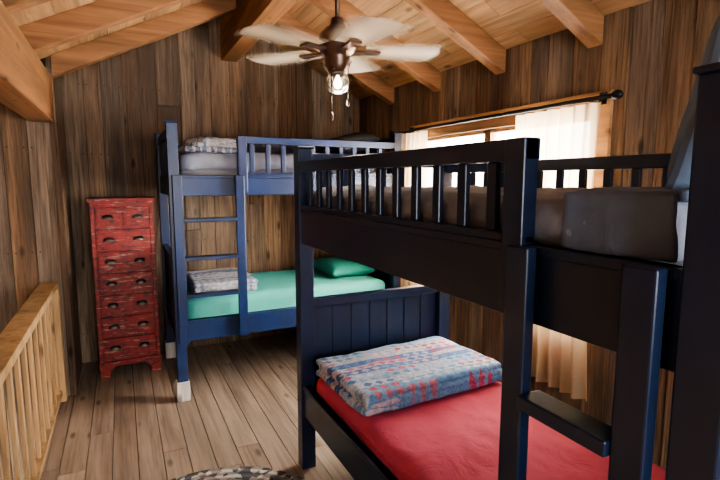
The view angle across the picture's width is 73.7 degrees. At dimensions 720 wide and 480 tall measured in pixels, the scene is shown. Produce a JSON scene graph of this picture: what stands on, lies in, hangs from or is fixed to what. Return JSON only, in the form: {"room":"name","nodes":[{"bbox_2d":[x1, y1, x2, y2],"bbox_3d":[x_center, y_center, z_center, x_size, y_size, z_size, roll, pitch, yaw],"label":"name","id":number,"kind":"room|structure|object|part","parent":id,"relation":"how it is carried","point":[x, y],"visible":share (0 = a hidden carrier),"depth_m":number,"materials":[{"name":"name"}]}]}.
{"room":"dormitory","nodes":[
{"label":"dormitory","id":0,"kind":"room"},
{"bbox_2d":[0,58,74,479],"bbox_3d":[-2.681,1.151,3.176,1.375,4.800,0.060,-3,8,-26],"label":"wall","id":1,"kind":"structure","parent":0,"point":[29,240],"depth_m":3.22,"materials":[{"name":"brown wood"}]},
{"bbox_2d":[50,122,77,395],"bbox_3d":[-2.064,0.163,3.350,0.042,1.920,0.040,-3,8,-26],"label":"trim","id":2,"kind":"structure","parent":1,"relation":"attached to","point":[53,126],"depth_m":3.33,"materials":[{"name":"brown wood"}]},
{"bbox_2d":[45,56,81,388],"bbox_3d":[-2.246,-0.041,3.653,0.065,2.650,0.699,-3,8,-26],"label":"wall","id":3,"kind":"structure","parent":0,"point":[57,82],"depth_m":3.61,"materials":[{"name":"brown wood"}]},
{"bbox_2d":[40,332,353,479],"bbox_3d":[0.268,1.440,1.649,2.780,0.200,6.780,-3,8,-26],"label":"floor","id":4,"kind":"structure","parent":0,"point":[242,409],"depth_m":3.10,"materials":[{"name":"brown wood"}]},
{"bbox_2d":[0,281,67,479],"bbox_3d":[-0.857,1.021,0.794,0.110,0.840,5.769,-3,8,-26],"label":"stair railing","id":5,"kind":"object","parent":4,"relation":"on","point":[44,302],"visible":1,"depth_m":2.47,"materials":[{"name":"brown wood"}]},
{"bbox_2d":[87,196,161,378],"bbox_3d":[-1.894,0.358,3.893,0.459,1.400,0.412,-3,8,-26],"label":"dresser","id":6,"kind":"object","parent":4,"relation":"on","point":[122,228],"visible":1,"depth_m":3.72,"materials":[{"name":"red paint"}]},
{"bbox_2d":[171,466,306,479],"bbox_3d":[-0.621,1.290,1.985,1.200,0.014,1.200,-3,8,-26],"label":"braided rug","id":7,"kind":"object","parent":4,"relation":"on","point":[239,472],"visible":1,"depth_m":2.50,"materials":[{"name":"fabric"}]},
{"bbox_2d":[155,120,402,402],"bbox_3d":[-0.673,0.076,4.050,1.806,1.922,1.053,-3,8,-26],"label":"bunk bed","id":8,"kind":"object","parent":4,"relation":"on","point":[189,315],"visible":0.56,"depth_m":3.45,"materials":[{"name":"blue paint"}]},
{"bbox_2d":[178,137,236,153],"bbox_3d":[-1.121,-0.697,3.595,0.446,0.135,0.521,-3,8,-26],"label":"folded blanket","id":9,"kind":"object","parent":8,"relation":"on","point":[207,145],"visible":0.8,"depth_m":3.40,"materials":[{"name":"fabric"}]},
{"bbox_2d":[186,267,257,292],"bbox_3d":[-1.108,0.321,3.793,0.471,0.103,0.591,-3,8,-26],"label":"folded blanket","id":10,"kind":"object","parent":8,"relation":"on","point":[198,281],"visible":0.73,"depth_m":3.62,"materials":[{"name":"white fabric"}]},
{"bbox_3d":[-0.681,-0.578,3.988,1.625,0.261,0.892,-3,8,-26],"label":"mattress","id":11,"kind":"part","parent":8,"relation":"part of","materials":[{"name":"grey fabric"}]},
{"bbox_3d":[-0.682,0.432,4.111,1.626,0.211,0.867,-3,8,-26],"label":"mattress","id":12,"kind":"part","parent":8,"relation":"part of","materials":[{"name":"green fabric"}]},
{"bbox_2d":[313,257,374,277],"bbox_3d":[-0.182,0.242,4.393,0.402,0.133,0.602,-3,8,-26],"label":"pillow","id":13,"kind":"object","parent":8,"relation":"on","point":[338,267],"visible":0.91,"depth_m":4.20,"materials":[{"name":"green fabric"}]},
{"bbox_2d":[315,133,379,153],"bbox_3d":[-0.141,-0.832,4.225,0.395,0.218,0.603,-3,8,-26],"label":"pillow","id":14,"kind":"object","parent":8,"relation":"on","point":[371,137],"visible":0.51,"depth_m":4.01,"materials":[{"name":"grey fabric"}]},
{"bbox_2d":[292,62,719,479],"bbox_3d":[0.506,0.458,1.839,0.991,1.702,1.992,-3,8,-26],"label":"bunk bed","id":15,"kind":"object","parent":4,"relation":"on","point":[633,273],"visible":0.83,"depth_m":1.12,"materials":[{"name":"blue paint"}]},
{"bbox_2d":[316,335,501,415],"bbox_3d":[0.247,0.646,2.401,0.805,0.102,0.530,-4,8,-29],"label":"quilt","id":16,"kind":"object","parent":15,"relation":"on","point":[404,374],"visible":0.98,"depth_m":2.28,"materials":[{"name":"multicoloured fabric"}]},
{"bbox_3d":[0.519,0.854,1.904,0.848,0.205,1.799,-3,8,-26],"label":"mattress","id":17,"kind":"part","parent":15,"relation":"part of","materials":[{"name":"red fabric"}]},
{"bbox_3d":[0.522,-0.078,1.788,0.862,0.246,1.788,-3,8,-26],"label":"mattress","id":18,"kind":"part","parent":15,"relation":"part of","materials":[{"name":"grey fabric"}]},
{"bbox_2d":[562,188,688,263],"bbox_3d":[0.753,-0.048,1.045,0.625,0.136,0.238,-3,8,-26],"label":"throw blanket","id":19,"kind":"object","parent":15,"relation":"on","point":[637,224],"depth_m":0.88,"materials":[{"name":"fabric"}]},
{"bbox_2d":[663,19,719,188],"bbox_3d":[0.895,-0.270,1.016,0.623,0.338,0.164,-3,8,-26],"label":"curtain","id":20,"kind":"object","parent":15,"relation":"on","point":[678,173],"visible":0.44,"depth_m":0.92,"materials":[{"name":"fabric"}]},
{"bbox_2d":[61,16,358,362],"bbox_3d":[-1.192,-0.453,4.493,2.820,3.265,0.073,-3,8,-26],"label":"wall","id":21,"kind":"structure","parent":0,"point":[114,107],"depth_m":4.24,"materials":[{"name":"brown wood"}]},
{"bbox_2d":[10,0,650,99],"bbox_3d":[-0.276,-1.003,1.060,4.150,1.438,6.950,-3,8,-26],"label":"ceiling","id":22,"kind":"structure","parent":0,"point":[511,23],"depth_m":3.18,"materials":[{"name":"brown wood"}]},
{"bbox_2d":[1,0,51,13],"bbox_3d":[-1.103,-1.209,2.090,1.740,1.007,0.090,-3,8,-26],"label":"rafter","id":23,"kind":"object","parent":22,"relation":"attached to","point":[12,6],"depth_m":1.96,"materials":[{"name":"brown wood"}]},
{"bbox_2d":[0,0,54,121],"bbox_3d":[-0.770,-0.603,0.480,0.150,0.300,6.070,-3,8,-26],"label":"beam","id":24,"kind":"structure","parent":22,"relation":"attached to","point":[25,83],"depth_m":2.27,"materials":[{"name":"brown wood"}]},
{"bbox_2d":[19,0,187,52],"bbox_3d":[-1.414,-1.285,2.712,1.740,1.007,0.090,-3,8,-26],"label":"rafter","id":25,"kind":"object","parent":22,"relation":"attached to","point":[64,27],"depth_m":2.63,"materials":[{"name":"brown wood"}]},
{"bbox_2d":[50,0,235,78],"bbox_3d":[-1.519,-1.503,3.465,1.240,0.757,0.090,-3,8,-26],"label":"rafter","id":26,"kind":"object","parent":22,"relation":"attached to","point":[72,59],"depth_m":3.40,"materials":[{"name":"brown wood"}]},
{"bbox_2d":[220,0,296,61],"bbox_3d":[0.320,-1.405,1.309,0.140,0.330,6.750,-3,8,-26],"label":"ridge beam","id":27,"kind":"structure","parent":22,"relation":"attached to","point":[235,43],"depth_m":3.58,"materials":[{"name":"brown wood"}]},
{"bbox_2d":[242,0,437,120],"bbox_3d":[-0.100,-0.955,2.238,0.979,0.790,0.958,-3,8,-26],"label":"ceiling fan","id":28,"kind":"object","parent":27,"relation":"hanging from","point":[337,42],"visible":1,"depth_m":2.21,"materials":[{"name":"beige wood"}]},
{"bbox_2d":[273,12,393,104],"bbox_3d":[-0.265,-1.574,4.038,1.240,0.757,0.090,-3,8,-26],"label":"rafter","id":29,"kind":"object","parent":22,"relation":"attached to","point":[374,84],"depth_m":4.14,"materials":[{"name":"brown wood"}]},
{"bbox_2d":[308,0,440,91],"bbox_3d":[0.046,-1.497,3.416,1.240,0.757,0.090,-3,8,-26],"label":"rafter","id":30,"kind":"object","parent":22,"relation":"attached to","point":[419,69],"depth_m":3.47,"materials":[{"name":"brown wood"}]},
{"bbox_2d":[405,0,505,74],"bbox_3d":[0.357,-1.421,2.794,1.240,0.757,0.090,-3,8,-26],"label":"rafter","id":31,"kind":"object","parent":22,"relation":"attached to","point":[443,14],"depth_m":2.92,"materials":[{"name":"brown wood"}]},
{"bbox_2d":[539,0,603,47],"bbox_3d":[0.669,-1.345,2.171,1.240,0.757,0.090,-3,8,-26],"label":"rafter","id":32,"kind":"object","parent":22,"relation":"attached to","point":[582,18],"depth_m":2.39,"materials":[{"name":"brown wood"}]},
{"bbox_2d":[359,0,719,467],"bbox_3d":[1.516,0.150,2.098,0.069,2.650,6.850,-3,8,-26],"label":"wall","id":33,"kind":"structure","parent":0,"point":[649,51],"depth_m":2.52,"materials":[{"name":"brown wood"}]},
{"bbox_2d":[389,89,623,135],"bbox_3d":[0.772,-0.812,3.222,0.113,0.064,2.180,-3,8,-26],"label":"curtain rod","id":34,"kind":"object","parent":33,"relation":"attached to","point":[617,94],"visible":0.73,"depth_m":2.68,"materials":[{"name":"black metal"}]},
{"bbox_2d":[400,131,427,286],"bbox_3d":[0.408,-0.101,3.965,0.072,1.534,0.430,-3,8,-26],"label":"curtain","id":35,"kind":"object","parent":34,"relation":"hanging from","point":[417,140],"visible":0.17,"depth_m":3.86,"materials":[{"name":"beige fabric"}]},
{"bbox_2d":[515,102,600,400],"bbox_3d":[1.050,0.057,2.681,0.072,1.534,0.580,-3,8,-26],"label":"curtain","id":36,"kind":"object","parent":34,"relation":"hanging from","point":[559,360],"visible":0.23,"depth_m":2.60,"materials":[{"name":"beige fabric"}]},
{"bbox_2d":[410,89,613,345],"bbox_3d":[0.864,-0.197,3.310,0.110,1.325,1.880,-3,8,-26],"label":"window","id":37,"kind":"structure","parent":33,"relation":"in","point":[438,138],"depth_m":3.17,"materials":[{"name":"brown wood"}]}
]}

